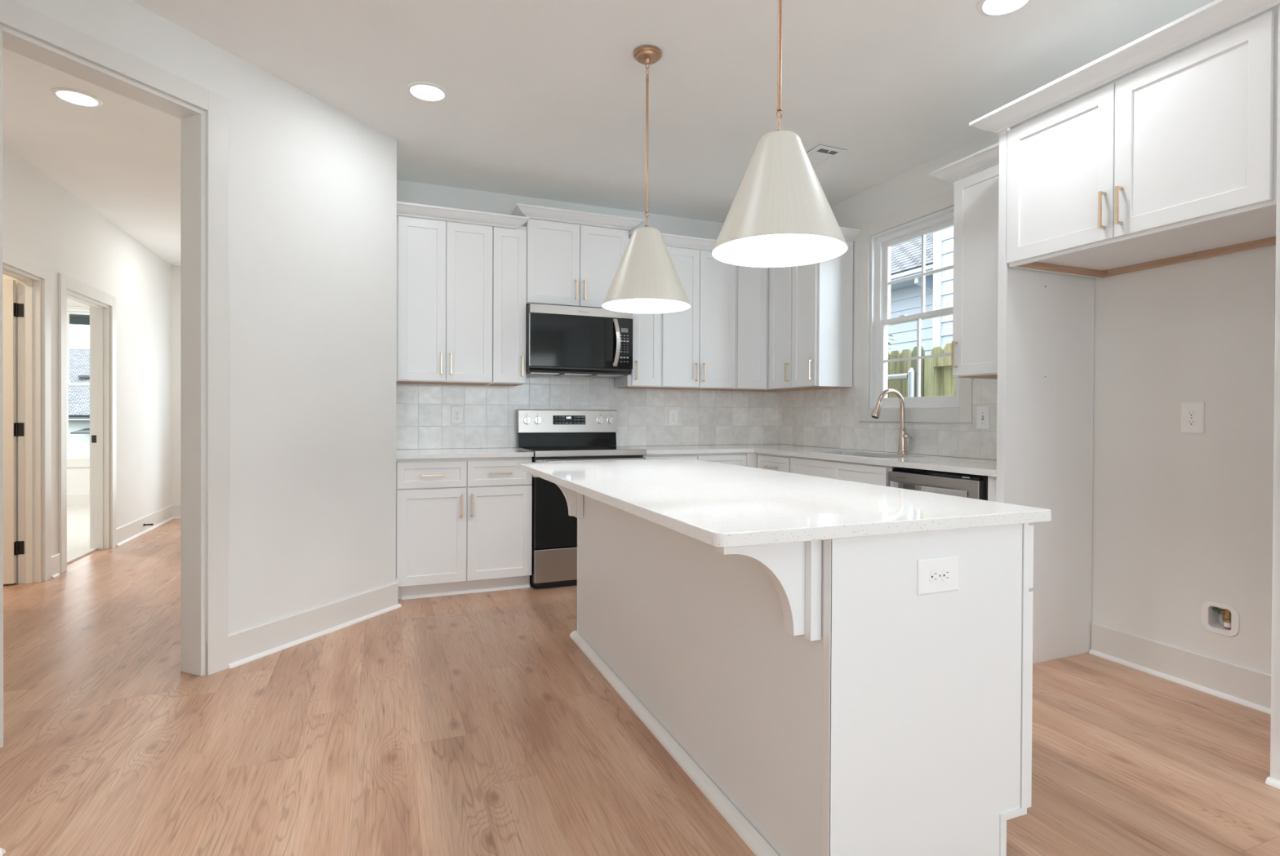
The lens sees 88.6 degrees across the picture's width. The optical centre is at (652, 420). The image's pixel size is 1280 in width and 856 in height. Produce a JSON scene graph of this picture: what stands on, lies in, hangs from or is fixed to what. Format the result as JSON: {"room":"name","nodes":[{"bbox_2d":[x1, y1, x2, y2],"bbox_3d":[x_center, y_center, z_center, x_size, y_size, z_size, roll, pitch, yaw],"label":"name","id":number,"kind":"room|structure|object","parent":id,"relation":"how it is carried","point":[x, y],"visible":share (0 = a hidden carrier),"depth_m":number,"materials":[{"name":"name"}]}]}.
{"room":"kitchen","nodes":[
{"label":"kitchen","id":0,"kind":"room"},
{"bbox_2d":[2,274,15,279],"bbox_3d":[-5.749,-0.299,4.007,3.030,2.800,0.120,0,0,-22],"label":"wall","id":1,"kind":"structure","parent":0,"point":[4,277],"depth_m":4.49,"materials":[{"name":"paint"}]},
{"bbox_2d":[66,297,89,494],"bbox_3d":[-7.451,-0.334,8.129,3.030,2.800,0.120,0,0,-22],"label":"wall","id":2,"kind":"structure","parent":0,"point":[77,478],"depth_m":8.19,"materials":[{"name":"paint"}]},
{"bbox_2d":[66,306,89,460],"bbox_3d":[-7.003,-0.466,8.314,0.818,1.913,0.119,0,0,-22],"label":"window","id":3,"kind":"structure","parent":2,"relation":"in","point":[70,309],"depth_m":8.21,"materials":[{"name":"plastic"}]},
{"bbox_2d":[66,298,89,467],"bbox_3d":[-6.976,-0.465,8.249,1.000,2.095,0.018,0,0,-22],"label":"trim","id":4,"kind":"structure","parent":2,"relation":"attached to","point":[70,464],"depth_m":8.16,"materials":[{"name":"paint"}]},
{"bbox_2d":[66,493,89,505],"bbox_3d":[-7.432,0.991,8.076,3.030,0.150,0.014,0,0,-22],"label":"baseboard","id":5,"kind":"structure","parent":2,"relation":"attached to","point":[77,499],"depth_m":8.18,"materials":[{"name":"paint"}]},
{"bbox_2d":[69,314,89,324],"bbox_3d":[-7.869,-1.593,9.239,3.100,0.260,2.210,0,0,-22],"label":"porch roof","id":6,"kind":"structure","parent":2,"relation":"attached to","point":[76,319],"depth_m":9.99,"materials":[{"name":"grey"}]},
{"bbox_2d":[2,145,171,582],"bbox_3d":[-4.110,-0.292,4.165,0.120,2.800,6.840,0,0,-22],"label":"wall","id":7,"kind":"structure","parent":0,"point":[43,223],"depth_m":5.83,"materials":[{"name":"paint"}]},
{"bbox_2d":[2,278,24,584],"bbox_3d":[-4.612,0.073,4.266,0.796,2.038,0.038,0,0,-22],"label":"door","id":8,"kind":"structure","parent":7,"relation":"in","point":[12,429],"depth_m":4.38,"materials":[{"name":"paint"}]},
{"bbox_2d":[2,247,51,584],"bbox_3d":[-4.085,0.026,4.102,0.156,2.165,0.960,0,0,-22],"label":"trim","id":9,"kind":"structure","parent":7,"relation":"attached to","point":[33,331],"depth_m":4.44,"materials":[{"name":"paint"}]},
{"bbox_2d":[51,553,60,578],"bbox_3d":[-4.232,1.029,4.653,0.031,0.150,0.155,0,0,-22],"label":"baseboard","id":10,"kind":"structure","parent":7,"relation":"attached to","point":[55,559],"depth_m":4.65,"materials":[{"name":"paint"}]},
{"bbox_2d":[57,272,116,573],"bbox_3d":[-4.529,0.016,5.179,0.156,2.165,1.060,0,0,-22],"label":"trim","id":11,"kind":"structure","parent":7,"relation":"attached to","point":[99,312],"depth_m":5.56,"materials":[{"name":"paint"}]},
{"bbox_2d":[91,435,96,443],"bbox_3d":[-4.729,0.155,5.552,0.032,0.064,0.003,0,0,-22],"label":"strike plate","id":12,"kind":"object","parent":7,"relation":"attached to","point":[93,437],"visible":1,"depth_m":5.55,"materials":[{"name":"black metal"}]},
{"bbox_2d":[116,505,173,546],"bbox_3d":[-4.986,1.013,6.478,0.031,0.150,1.675,0,0,-22],"label":"baseboard","id":13,"kind":"structure","parent":7,"relation":"attached to","point":[127,532],"depth_m":6.33,"materials":[{"name":"paint"}]},
{"bbox_2d":[171,265,181,505],"bbox_3d":[-4.658,-0.318,7.574,1.470,2.800,0.120,0,0,-22],"label":"wall","id":14,"kind":"structure","parent":0,"point":[175,269],"depth_m":7.25,"materials":[{"name":"paint"}]},
{"bbox_2d":[172,504,181,519],"bbox_3d":[-5.160,1.007,7.296,0.306,0.150,0.031,0,0,-22],"label":"baseboard","id":15,"kind":"structure","parent":14,"relation":"attached to","point":[176,509],"depth_m":7.25,"materials":[{"name":"paint"}]},
{"bbox_2d":[0,0,396,634],"bbox_3d":[-2.108,-0.274,2.836,0.525,2.800,3.534,0,0,15],"label":"wall","id":16,"kind":"structure","parent":0,"point":[313,185],"depth_m":3.32,"materials":[{"name":"paint"}]},
{"bbox_2d":[0,0,228,748],"bbox_3d":[-2.172,-0.162,2.593,0.176,2.578,0.887,0,0,23],"label":"trim","id":17,"kind":"structure","parent":16,"relation":"attached to","point":[204,135],"depth_m":2.89,"materials":[{"name":"paint"}]},
{"bbox_2d":[205,582,401,675],"bbox_3d":[-1.744,1.048,3.422,0.031,0.150,1.143,0,0,23],"label":"baseboard","id":18,"kind":"structure","parent":16,"relation":"attached to","point":[246,646],"depth_m":3.36,"materials":[{"name":"paint"}]},
{"bbox_2d":[395,578,398,604],"bbox_3d":[-1.554,1.046,3.985,0.014,0.150,0.084,0,0,-22],"label":"baseboard","id":19,"kind":"structure","parent":16,"relation":"attached to","point":[397,580],"depth_m":3.95,"materials":[{"name":"paint"}]},
{"bbox_2d":[396,179,759,468],"bbox_3d":[-0.362,-0.282,5.252,3.421,2.800,0.130,0,0,-22],"label":"wall","id":20,"kind":"structure","parent":0,"point":[410,192],"depth_m":4.88,"materials":[{"name":"paint"}]},
{"bbox_2d":[395,215,493,385],"bbox_3d":[-1.441,-0.812,4.524,0.626,1.110,0.345,0,0,-22],"label":"upper cabinet","id":21,"kind":"object","parent":20,"relation":"attached to","point":[444,294],"visible":0.96,"depth_m":4.39,"materials":[{"name":"paint"}]},
{"bbox_2d":[396,201,860,250],"bbox_3d":[-0.135,-1.411,4.682,3.160,0.152,1.078,0,0,-22],"label":"crown molding","id":22,"kind":"structure","parent":21,"relation":"attached to","point":[403,209],"depth_m":4.60,"materials":[{"name":"paint"}]},
{"bbox_2d":[486,226,526,386],"bbox_3d":[-1.044,-0.812,4.688,0.231,1.110,0.345,0,0,-22],"label":"upper cabinet","id":23,"kind":"object","parent":20,"relation":"attached to","point":[509,245],"visible":0.97,"depth_m":4.57,"materials":[{"name":"paint"}]},
{"bbox_2d":[522,217,628,308],"bbox_3d":[-0.582,-1.137,4.876,0.761,0.628,0.345,0,0,-22],"label":"upper cabinet","id":24,"kind":"object","parent":20,"relation":"attached to","point":[568,264],"visible":0.86,"depth_m":4.73,"materials":[{"name":"paint"}]},
{"bbox_2d":[525,303,632,377],"bbox_3d":[-0.569,-0.572,4.841,0.760,0.474,0.466,0,0,-22],"label":"microwave","id":25,"kind":"object","parent":24,"relation":"attached to","point":[562,340],"visible":0.98,"depth_m":4.66,"materials":[{"name":"black glass"}]},
{"bbox_2d":[395,374,778,449],"bbox_3d":[-0.345,-0.115,5.185,3.160,0.634,0.010,0,0,-22],"label":"tiled wall","id":26,"kind":"structure","parent":20,"relation":"attached to","point":[423,411],"depth_m":5.10,"materials":[{"name":"white tile"}]},
{"bbox_2d":[450,405,463,424],"bbox_3d":[-1.411,-0.040,4.735,0.088,0.133,0.008,0,0,-22],"label":"outlet","id":27,"kind":"object","parent":26,"relation":"attached to","point":[456,411],"visible":1,"depth_m":4.73,"materials":[{"name":"white plastic"}]},
{"bbox_2d":[668,409,678,425],"bbox_3d":[0.171,-0.027,5.389,0.088,0.133,0.008,0,0,-22],"label":"outlet","id":28,"kind":"object","parent":26,"relation":"attached to","point":[673,414],"visible":1,"depth_m":5.39,"materials":[{"name":"white plastic"}]},
{"bbox_2d":[614,239,661,389],"bbox_3d":[-0.106,-0.810,5.075,0.269,1.110,0.345,0,0,-22],"label":"upper cabinet","id":29,"kind":"object","parent":20,"relation":"attached to","point":[646,327],"visible":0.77,"depth_m":4.96,"materials":[{"name":"paint"}]},
{"bbox_2d":[648,245,736,391],"bbox_3d":[0.322,-0.809,5.252,0.654,1.110,0.345,0,0,-22],"label":"upper cabinet","id":30,"kind":"object","parent":20,"relation":"attached to","point":[698,342],"visible":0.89,"depth_m":5.13,"materials":[{"name":"paint"}]},
{"bbox_2d":[2,0,1214,265],"bbox_3d":[-2.510,-1.735,2.681,9.400,0.120,14.300,0,0,-22],"label":"ceiling","id":31,"kind":"structure","parent":0,"point":[546,99],"depth_m":3.26,"materials":[{"name":"paint"}]},
{"bbox_2d":[51,87,102,106],"bbox_3d":[-2.990,-1.678,3.409,0.202,0.008,0.202,0,0,-22],"label":"recessed light","id":32,"kind":"object","parent":31,"relation":"in","point":[77,97],"visible":1,"depth_m":3.40,"materials":[{"name":"white plastic"}]},
{"bbox_2d":[406,81,448,102],"bbox_3d":[-1.145,-1.669,3.332,0.202,0.008,0.202,0,0,-22],"label":"recessed light","id":33,"kind":"object","parent":31,"relation":"in","point":[424,91],"visible":1,"depth_m":3.32,"materials":[{"name":"white plastic"}]},
{"bbox_2d":[601,44,690,313],"bbox_3d":[-0.026,-1.091,2.971,0.405,1.148,0.405,0,0,-22],"label":"pendant light","id":34,"kind":"object","parent":31,"relation":"hanging from","point":[646,280],"visible":1,"depth_m":2.89,"materials":[{"name":"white metal"}]},
{"bbox_2d":[711,0,848,267],"bbox_3d":[0.383,-1.083,1.980,0.418,1.148,0.418,0,0,-22],"label":"pendant light","id":35,"kind":"object","parent":31,"relation":"hanging from","point":[780,214],"visible":1,"depth_m":1.89,"materials":[{"name":"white metal"}]},
{"bbox_2d":[806,144,847,169],"bbox_3d":[1.034,-1.663,4.159,0.206,0.012,0.360,0,0,-22],"label":"ceiling vent","id":36,"kind":"object","parent":31,"relation":"in","point":[820,154],"visible":0.64,"depth_m":4.09,"materials":[{"name":"white plastic"}]},
{"bbox_2d":[977,0,1031,16],"bbox_3d":[1.391,-1.652,2.581,0.202,0.008,0.202,0,0,-22],"label":"recessed light","id":37,"kind":"object","parent":31,"relation":"in","point":[991,7],"visible":1,"depth_m":2.61,"materials":[{"name":"white plastic"}]},
{"bbox_2d":[0,518,1279,855],"bbox_3d":[-2.524,1.185,2.701,9.400,0.120,14.300,0,0,-22],"label":"floor","id":38,"kind":"structure","parent":0,"point":[476,724],"depth_m":2.29,"materials":[{"name":"brown wood"}]},
{"bbox_2d":[66,504,97,564],"bbox_3d":[-6.586,1.076,6.086,3.075,0.014,4.340,0,0,-22],"label":"floor","id":39,"kind":"structure","parent":38,"relation":"on","point":[77,516],"depth_m":6.29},
{"bbox_2d":[395,457,532,599],"bbox_3d":[-1.294,0.678,4.447,0.843,0.882,0.635,0,0,-22],"label":"base cabinet","id":40,"kind":"object","parent":38,"relation":"on","point":[464,526],"visible":0.98,"depth_m":4.18,"materials":[{"name":"paint"}]},
{"bbox_2d":[395,448,533,459],"bbox_3d":[-1.296,0.220,4.455,0.846,0.030,0.638,0,0,-22],"label":"countertop","id":41,"kind":"structure","parent":40,"relation":"on","point":[411,454],"depth_m":4.25,"materials":[{"name":"white stone"}]},
{"bbox_2d":[515,409,646,589],"bbox_3d":[-0.522,0.520,4.722,0.786,1.201,0.716,0,0,-22],"label":"range","id":42,"kind":"object","parent":38,"relation":"on","point":[552,435],"visible":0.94,"depth_m":4.42,"materials":[{"name":"black metal"}]},
{"bbox_2d":[516,445,639,453],"bbox_3d":[-0.528,0.207,4.738,0.784,0.017,0.635,0,0,-22],"label":"cooktop","id":43,"kind":"object","parent":42,"relation":"in","point":[535,449],"depth_m":4.56,"materials":[{"name":"black glass"}]},
{"bbox_2d":[643,452,756,467],"bbox_3d":[0.258,0.681,5.088,0.930,0.882,0.635,0,0,-22],"label":"base cabinet","id":44,"kind":"object","parent":38,"relation":"on","point":[747,460],"visible":0.05,"depth_m":4.89,"materials":[{"name":"paint"}]},
{"bbox_2d":[626,444,996,476],"bbox_3d":[0.933,0.231,4.231,1.524,0.030,2.753,0,0,-22],"label":"countertop","id":45,"kind":"structure","parent":44,"relation":"on","point":[981,467],"depth_m":4.27,"materials":[{"name":"white stone"}]},
{"bbox_2d":[871,388,911,454],"bbox_3d":[1.557,0.005,4.234,0.286,0.428,0.139,0,0,-22],"label":"faucet","id":46,"kind":"object","parent":45,"relation":"on","point":[904,436],"visible":1,"depth_m":4.29,"materials":[{"name":"silver metal"}]},
{"bbox_2d":[757,453,792,472],"bbox_3d":[1.132,0.686,4.894,0.648,0.882,0.458,0,0,-22],"label":"base cabinet","id":47,"kind":"object","parent":38,"relation":"on","point":[765,461],"visible":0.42,"depth_m":4.75,"materials":[{"name":"paint"}]},
{"bbox_2d":[533,475,1033,855],"bbox_3d":[0.210,0.696,2.555,0.942,0.884,2.112,0,0,-22],"label":"kitchen island","id":48,"kind":"object","parent":38,"relation":"on","point":[822,705],"visible":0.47,"depth_m":1.68,"materials":[{"name":"paint"}]},
{"bbox_2d":[517,458,1051,547],"bbox_3d":[0.178,0.239,2.531,0.990,0.030,2.168,0,0,-22],"label":"island countertop","id":49,"kind":"structure","parent":48,"relation":"on","point":[713,504],"depth_m":1.82,"materials":[{"name":"white stone"}]},
{"bbox_2d":[917,555,959,595],"bbox_3d":[0.707,0.382,1.617,0.133,0.088,0.008,0,0,-22],"label":"outlet","id":50,"kind":"object","parent":48,"relation":"attached to","point":[936,575],"visible":1,"depth_m":1.61,"materials":[{"name":"white plastic"}]},
{"bbox_2d":[929,569,938,583],"bbox_3d":[0.690,0.382,1.607,0.028,0.034,0.002,0,0,-22],"label":"receptacle","id":51,"kind":"object","parent":50,"relation":"attached to","point":[934,574],"depth_m":1.61,"materials":[{"name":"white plastic"}]},
{"bbox_2d":[942,568,950,582],"bbox_3d":[0.726,0.382,1.622,0.028,0.034,0.002,0,0,-22],"label":"receptacle","id":52,"kind":"object","parent":50,"relation":"attached to","point":[945,571],"depth_m":1.62,"materials":[{"name":"white plastic"}]},
{"bbox_2d":[790,456,900,486],"bbox_3d":[1.405,0.692,4.232,0.648,0.882,0.967,0,0,-22],"label":"base cabinet","id":53,"kind":"object","parent":38,"relation":"on","point":[873,474],"visible":0.03,"depth_m":4.05,"materials":[{"name":"paint"}]},
{"bbox_2d":[888,467,987,500],"bbox_3d":[1.687,0.697,3.474,0.640,0.860,0.636,0,0,-22],"label":"dishwasher","id":54,"kind":"object","parent":38,"relation":"on","point":[954,484],"visible":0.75,"depth_m":3.30,"materials":[{"name":"silver metal"}]},
{"bbox_2d":[987,475,996,502],"bbox_3d":[1.860,0.701,3.164,0.596,0.882,0.066,0,0,-22],"label":"filler panel","id":55,"kind":"object","parent":38,"relation":"on","point":[992,481],"visible":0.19,"depth_m":3.06,"materials":[{"name":"paint"}]},
{"bbox_2d":[995,129,1094,663],"bbox_3d":[1.877,-0.086,3.107,0.632,2.457,0.038,0,0,-22],"label":"panel","id":56,"kind":"object","parent":38,"relation":"on","point":[1045,390],"visible":0.68,"depth_m":3.11,"materials":[{"name":"paint"}]},
{"bbox_2d":[1265,4,1279,790],"bbox_3d":[2.337,-0.076,1.924,0.688,2.457,0.563,0,0,-22],"label":"panel","id":57,"kind":"object","parent":38,"relation":"on","point":[1273,780],"visible":1,"depth_m":2.06,"materials":[{"name":"paint"}]},
{"bbox_2d":[782,132,1275,674],"bbox_3d":[2.807,-0.245,1.876,0.140,2.800,8.530,0,0,-22],"label":"wall","id":58,"kind":"structure","parent":0,"point":[1181,522],"depth_m":2.88,"materials":[{"name":"paint"}]},
{"bbox_2d":[720,265,817,391],"bbox_3d":[0.959,-0.807,5.356,0.600,1.110,0.658,0,0,-22],"label":"upper cabinet","id":59,"kind":"object","parent":58,"relation":"attached to","point":[763,305],"visible":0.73,"depth_m":5.29,"materials":[{"name":"paint"}]},
{"bbox_2d":[791,240,853,389],"bbox_3d":[1.260,-0.803,4.948,0.354,1.110,0.321,0,0,-22],"label":"upper cabinet","id":60,"kind":"object","parent":58,"relation":"attached to","point":[822,292],"visible":0.77,"depth_m":4.83,"materials":[{"name":"paint"}]},
{"bbox_2d":[777,378,997,460],"bbox_3d":[1.636,-0.015,4.514,0.010,0.464,2.744,0,0,-22],"label":"tiled wall","id":61,"kind":"structure","parent":58,"relation":"attached to","point":[800,413],"depth_m":4.76,"materials":[{"name":"white tile"}]},
{"bbox_2d":[822,408,829,426],"bbox_3d":[1.361,-0.028,5.155,0.008,0.133,0.088,0,0,-22],"label":"outlet","id":62,"kind":"object","parent":61,"relation":"attached to","point":[825,420],"visible":1,"depth_m":5.15,"materials":[{"name":"white plastic"}]},
{"bbox_2d":[976,406,990,429],"bbox_3d":[1.913,-0.015,3.805,0.018,0.133,0.088,0,0,-22],"label":"light switch","id":63,"kind":"object","parent":61,"relation":"attached to","point":[983,422],"visible":1,"depth_m":3.80,"materials":[{"name":"white plastic"}]},
{"bbox_2d":[869,206,959,408],"bbox_3d":[1.772,-0.702,4.361,0.119,1.238,0.808,0,0,-22],"label":"window","id":64,"kind":"structure","parent":58,"relation":"in","point":[882,242],"depth_m":4.56,"materials":[{"name":"plastic"}]},
{"bbox_2d":[858,190,973,422],"bbox_3d":[1.707,-0.702,4.334,0.018,1.420,0.990,0,0,-22],"label":"trim","id":65,"kind":"structure","parent":58,"relation":"attached to","point":[963,414],"depth_m":4.51,"materials":[{"name":"paint"}]},
{"bbox_2d":[951,163,999,379],"bbox_3d":[1.890,-0.790,3.423,0.354,1.110,0.540,0,0,-22],"label":"upper cabinet","id":66,"kind":"object","parent":58,"relation":"attached to","point":[975,206],"visible":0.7,"depth_m":3.48,"materials":[{"name":"paint"}]},
{"bbox_2d":[928,142,999,182],"bbox_3d":[1.857,-1.348,3.451,0.416,0.066,0.628,0,0,-22],"label":"crown molding","id":67,"kind":"structure","parent":66,"relation":"attached to","point":[986,157],"depth_m":3.45,"materials":[{"name":"paint"}]},
{"bbox_2d":[1006,4,1279,278],"bbox_3d":[2.057,-1.016,2.629,0.667,0.649,0.965,0,0,-22],"label":"upper cabinet","id":68,"kind":"object","parent":58,"relation":"attached to","point":[1171,159],"visible":0.99,"depth_m":2.45,"materials":[{"name":"paint"}]},
{"bbox_2d":[968,0,1279,133],"bbox_3d":[1.863,-1.344,2.307,0.167,0.066,1.664,0,0,-22],"label":"crown molding","id":69,"kind":"structure","parent":68,"relation":"attached to","point":[1215,16],"depth_m":2.43,"materials":[{"name":"paint"}]},
{"bbox_2d":[1088,622,1271,715],"bbox_3d":[2.343,1.072,2.770,0.031,0.150,0.983,0,0,-22],"label":"baseboard","id":70,"kind":"structure","parent":58,"relation":"attached to","point":[1249,687],"depth_m":2.84,"materials":[{"name":"paint"}]},
{"bbox_2d":[1180,402,1204,433],"bbox_3d":[2.330,-0.012,2.834,0.008,0.133,0.088,0,0,-22],"label":"outlet","id":71,"kind":"object","parent":58,"relation":"attached to","point":[1192,414],"visible":1,"depth_m":2.83,"materials":[{"name":"white plastic"}]},
{"bbox_2d":[1186,419,1195,426],"bbox_3d":[2.328,0.008,2.833,0.002,0.028,0.034,0,0,-22],"label":"receptacle","id":72,"kind":"object","parent":71,"relation":"attached to","point":[1189,422],"depth_m":2.83,"materials":[{"name":"white plastic"}]},
{"bbox_2d":[1186,410,1195,416],"bbox_3d":[2.328,-0.031,2.833,0.002,0.028,0.034,0,0,-22],"label":"receptacle","id":73,"kind":"object","parent":71,"relation":"attached to","point":[1189,413],"depth_m":2.83,"materials":[{"name":"white plastic"}]},
{"bbox_2d":[1200,600,1239,636],"bbox_3d":[2.402,0.827,2.753,0.076,0.130,0.134,0,0,-22],"label":"water valve box","id":74,"kind":"object","parent":58,"relation":"attached to","point":[1219,618],"visible":0.98,"depth_m":2.75,"materials":[{"name":"white plastic"}]},
{"bbox_3d":[-2.071,-0.267,1.761,0.594,2.800,0.594,0,0,-22],"label":"wall","id":75,"kind":"structure","parent":0,"visible":0},
{"bbox_2d":[0,848,5,854],"bbox_3d":[-2.026,1.058,1.841,0.700,0.150,0.031,0,0,23],"label":"baseboard","id":76,"kind":"structure","parent":75,"relation":"attached to","point":[3,851],"depth_m":1.72,"materials":[{"name":"paint"}]},
{"label":"outside","id":77,"kind":"structure","parent":0,"visible":0},
{"bbox_3d":[-7.831,1.492,18.959,60.000,0.100,49.000,0,0,-22],"label":"ground","id":78,"kind":"structure","parent":77,"visible":0},
{"bbox_2d":[68,349,89,453],"bbox_3d":[-18.870,-0.461,22.120,22.000,3.963,8.700,0,0,-22],"label":"neighbor house","id":79,"kind":"structure","parent":78,"relation":"on","point":[79,359],"depth_m":19.50,"materials":[{"name":"white"}]},
{"bbox_2d":[77,374,89,380],"bbox_3d":[-17.941,-1.326,20.711,0.320,0.280,0.320,0,0,-22],"label":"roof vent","id":80,"kind":"object","parent":79,"relation":"attached to","point":[82,377],"depth_m":20.62,"materials":[{"name":"grey metal"}]},
{"bbox_2d":[888,333,898,370],"bbox_3d":[1.992,0.350,5.811,0.308,2.451,0.318,0,0,-22],"label":"shrub","id":81,"kind":"object","parent":78,"relation":"on","point":[888,334],"visible":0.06,"depth_m":5.77,"materials":[{"name":"green plant"}]},
{"bbox_2d":[888,368,915,397],"bbox_3d":[1.941,0.538,6.825,0.068,2.040,2.074,0,0,-22],"label":"frame","id":82,"kind":"object","parent":78,"relation":"on","point":[910,375],"visible":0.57,"depth_m":5.88,"materials":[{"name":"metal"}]},
{"bbox_2d":[888,226,953,355],"bbox_3d":[6.004,-2.760,10.029,5.255,8.650,18.000,0,0,-22],"label":"neighbor house","id":83,"kind":"structure","parent":78,"relation":"on","point":[905,257],"depth_m":10.33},
{"bbox_2d":[887,342,955,397],"bbox_3d":[2.116,0.430,6.673,0.128,2.259,4.314,0,0,-22],"label":"fence","id":84,"kind":"object","parent":78,"relation":"on","point":[937,379],"visible":0.07,"depth_m":5.79,"materials":[{"name":"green wood"}]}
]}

